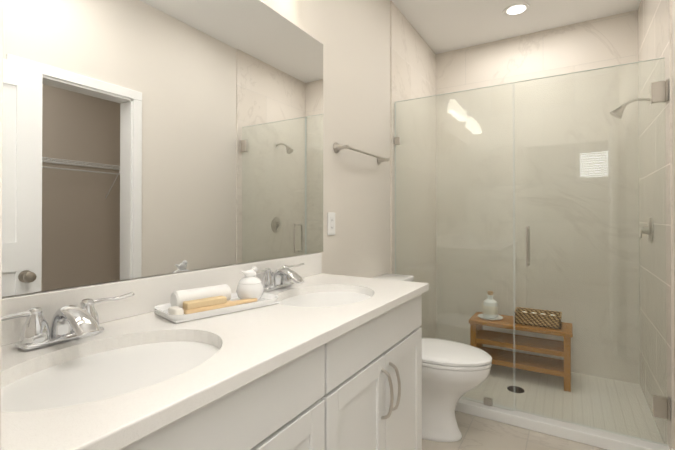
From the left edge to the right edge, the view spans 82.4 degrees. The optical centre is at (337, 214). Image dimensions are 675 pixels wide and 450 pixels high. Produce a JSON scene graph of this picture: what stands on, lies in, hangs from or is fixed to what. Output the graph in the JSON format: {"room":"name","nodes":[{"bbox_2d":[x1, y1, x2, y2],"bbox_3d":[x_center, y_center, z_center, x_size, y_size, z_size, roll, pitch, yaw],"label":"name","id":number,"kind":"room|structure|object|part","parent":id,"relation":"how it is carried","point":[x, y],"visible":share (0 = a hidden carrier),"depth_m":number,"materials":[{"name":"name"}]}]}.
{"room":"bathroom","nodes":[
{"label":"bathroom","id":0,"kind":"room"},
{"bbox_2d":[0,0,2,449],"bbox_3d":[-0.601,-0.133,0.472,0.630,2.737,0.100,0,0,31],"label":"wall","id":1,"kind":"structure","parent":0,"point":[1,70],"depth_m":0.35,"materials":[{"name":"beige paint"}]},
{"bbox_2d":[2,0,389,297],"bbox_3d":[-0.315,-0.125,1.668,0.120,2.737,2.443,0,0,31],"label":"wall","id":2,"kind":"structure","parent":0,"point":[352,37],"depth_m":2.23,"materials":[{"name":"beige paint"}]},
{"bbox_2d":[1,253,320,344],"bbox_3d":[-0.459,0.237,1.289,0.020,0.101,1.444,0,0,31],"label":"backsplash","id":3,"kind":"structure","parent":2,"relation":"attached to","point":[153,291],"depth_m":1.13,"materials":[{"name":"white stone"}]},
{"bbox_2d":[2,0,322,296],"bbox_3d":[-0.456,-0.337,1.311,0.006,1.044,1.477,0,0,31],"label":"mirror","id":4,"kind":"object","parent":2,"relation":"attached to","point":[143,138],"visible":1,"depth_m":1.15,"materials":[{"name":"silver mirror"}]},
{"bbox_2d":[327,212,334,234],"bbox_3d":[-0.031,0.050,2.012,0.008,0.118,0.072,0,0,31],"label":"electrical outlet plate","id":5,"kind":"object","parent":2,"relation":"attached to","point":[330,223],"visible":1,"depth_m":2.00,"materials":[{"name":"white plastic"}]},
{"bbox_2d":[333,142,389,164],"bbox_3d":[0.163,-0.353,2.270,0.076,0.056,0.591,0,0,31],"label":"towel rail","id":6,"kind":"object","parent":2,"relation":"attached to","point":[337,147],"visible":1,"depth_m":2.13,"materials":[{"name":"silver metal"}]},
{"bbox_2d":[390,1,435,337],"bbox_3d":[0.620,-0.115,3.206,0.130,2.737,1.157,0,0,31],"label":"wall tile","id":7,"kind":"structure","parent":2,"relation":"attached to","point":[412,64],"depth_m":3.05,"materials":[{"name":"beige tile"}]},
{"bbox_2d":[422,411,606,449],"bbox_3d":[1.405,1.291,1.295,3.440,0.100,3.600,0,0,31],"label":"floor","id":8,"kind":"structure","parent":0,"point":[479,433],"depth_m":2.12,"materials":[{"name":"tile"}]},
{"bbox_2d":[101,289,428,449],"bbox_3d":[-0.225,0.779,1.137,0.574,0.922,1.432,0,0,31],"label":"bathroom vanity","id":9,"kind":"object","parent":8,"relation":"on","point":[315,358],"depth_m":1.00,"materials":[{"name":"painted wood"},{"name":"brushed nickel"}]},
{"bbox_2d":[1,273,428,449],"bbox_3d":[-0.228,0.302,1.149,0.560,0.031,1.444,0,0,31],"label":"countertop","id":10,"kind":"structure","parent":9,"relation":"on","point":[266,335],"depth_m":0.79,"materials":[{"name":"white stone"}]},
{"bbox_2d":[1,289,136,352],"bbox_3d":[-0.582,0.243,0.850,0.149,0.084,0.316,0,0,31],"label":"faucet","id":11,"kind":"object","parent":10,"relation":"on","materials":[{"name":"silver metal"}]},
{"bbox_2d":[1,325,240,432],"bbox_3d":[-0.427,0.382,0.755,0.372,0.159,0.482,0,0,31],"label":"sink","id":12,"kind":"object","parent":10,"relation":"in","point":[41,392],"depth_m":0.76,"materials":[{"name":"white ceramic"}]},
{"bbox_2d":[154,267,279,322],"bbox_3d":[-0.357,0.229,1.175,0.349,0.115,0.169,0,-1,-45],"label":"tray","id":13,"kind":"object","parent":10,"relation":"on","point":[186,305],"visible":1,"depth_m":1.13,"materials":[{"name":"white ceramic"}]},
{"bbox_2d":[245,261,304,292],"bbox_3d":[-0.197,0.247,1.487,0.149,0.084,0.316,0,0,31],"label":"faucet","id":14,"kind":"object","parent":10,"relation":"on","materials":[{"name":"silver metal"}]},
{"bbox_2d":[276,285,380,308],"bbox_3d":[-0.042,0.386,1.393,0.372,0.159,0.482,0,0,31],"label":"sink","id":15,"kind":"object","parent":10,"relation":"in","point":[321,296],"depth_m":1.48,"materials":[{"name":"white ceramic"}]},
{"bbox_2d":[373,274,491,441],"bbox_3d":[0.523,0.821,2.240,0.704,0.852,0.404,0,0,31],"label":"toilet","id":16,"kind":"object","parent":8,"relation":"on","point":[453,372],"visible":0.54,"depth_m":2.11,"materials":[{"name":"white ceramic"}]},
{"bbox_2d":[463,364,663,442],"bbox_3d":[1.306,1.238,2.770,1.484,0.025,0.936,0,0,31],"label":"mosaic shower floor","id":17,"kind":"structure","parent":8,"relation":"on","point":[602,397],"depth_m":2.57,"materials":[{"name":"beige tile"}]},
{"bbox_3d":[1.248,1.226,2.699,0.112,0.003,0.112,0,0,31],"label":"floor drain cap","id":18,"kind":"part","parent":17,"relation":"part of","materials":[{"name":"metal"}]},
{"bbox_2d":[468,312,572,391],"bbox_3d":[1.394,1.025,2.951,0.694,0.408,0.304,0,0,31],"label":"bench","id":19,"kind":"object","parent":17,"relation":"on","point":[566,354],"depth_m":2.88,"materials":[{"name":"brown wood"}]},
{"bbox_2d":[478,314,502,319],"bbox_3d":[1.211,0.816,3.057,0.188,0.010,0.188,0,0,31],"label":"plate","id":20,"kind":"object","parent":19,"relation":"on","point":[497,318],"depth_m":3.03,"materials":[{"name":"white ceramic"}]},
{"bbox_2d":[483,291,497,317],"bbox_3d":[1.211,0.712,3.058,0.111,0.204,0.111,0,0,31],"label":"bottle","id":21,"kind":"object","parent":20,"relation":"on","point":[486,308],"depth_m":3.02,"materials":[{"name":"white"}]},
{"bbox_2d":[515,307,561,328],"bbox_3d":[1.497,0.774,2.884,0.312,0.092,0.172,0,0,31],"label":"basket","id":22,"kind":"object","parent":19,"relation":"on","point":[530,313],"depth_m":2.84,"materials":[{"name":"wicker"}]},
{"bbox_2d":[390,0,640,53],"bbox_3d":[0.001,-1.554,0.152,4.640,0.100,7.040,0,0,31],"label":"ceiling","id":23,"kind":"structure","parent":0,"point":[441,26],"depth_m":2.91,"materials":[{"name":"white paint"}]},
{"bbox_2d":[503,3,529,16],"bbox_3d":[1.300,-1.483,2.803,0.184,0.006,0.184,0,0,31],"label":"recessed light","id":24,"kind":"object","parent":23,"relation":"in","point":[516,9],"visible":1,"depth_m":2.80,"materials":[{"name":"white"}]},
{"bbox_2d":[436,10,639,383],"bbox_3d":[1.580,-0.115,3.232,1.486,2.737,0.120,0,0,31],"label":"wall tile","id":25,"kind":"structure","parent":0,"point":[608,41],"depth_m":3.10,"materials":[{"name":"beige tile"}]},
{"bbox_2d":[455,396,669,449],"bbox_3d":[1.038,1.216,2.327,1.502,0.062,0.100,0,0,31],"label":"sill","id":26,"kind":"structure","parent":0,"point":[595,436],"depth_m":2.17,"materials":[{"name":"white stone"}]},
{"bbox_2d":[394,57,669,444],"bbox_3d":[1.041,0.195,2.338,1.483,1.979,0.116,0,0,31],"label":"shower enclosure","id":27,"kind":"object","parent":26,"relation":"on","point":[660,404],"visible":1,"depth_m":2.22,"materials":[{"name":"clear glass"}]},
{"bbox_2d":[672,0,674,429],"bbox_3d":[1.462,-0.127,1.465,0.120,2.737,0.953,0,0,31],"label":"wall","id":28,"kind":"structure","parent":0,"point":[673,39],"depth_m":1.89,"materials":[{"name":"beige paint"}]},
{"bbox_2d":[638,0,674,449],"bbox_3d":[2.003,-0.121,2.370,0.130,2.737,1.157,0,0,31],"label":"wall tile","id":29,"kind":"structure","parent":28,"relation":"attached to","point":[654,29],"depth_m":2.21,"materials":[{"name":"beige tile"}]},
{"bbox_2d":[610,95,650,118],"bbox_3d":[1.843,-0.670,2.422,0.218,0.128,0.072,0,0,31],"label":"shower head","id":30,"kind":"object","parent":29,"relation":"attached to","point":[618,113],"depth_m":2.43},
{"bbox_2d":[639,218,653,242],"bbox_3d":[1.897,0.098,2.384,0.067,0.156,0.156,0,0,31],"label":"shower valve","id":31,"kind":"object","parent":29,"relation":"attached to","point":[644,229],"depth_m":2.35,"materials":[{"name":"silver metal"}]}
]}

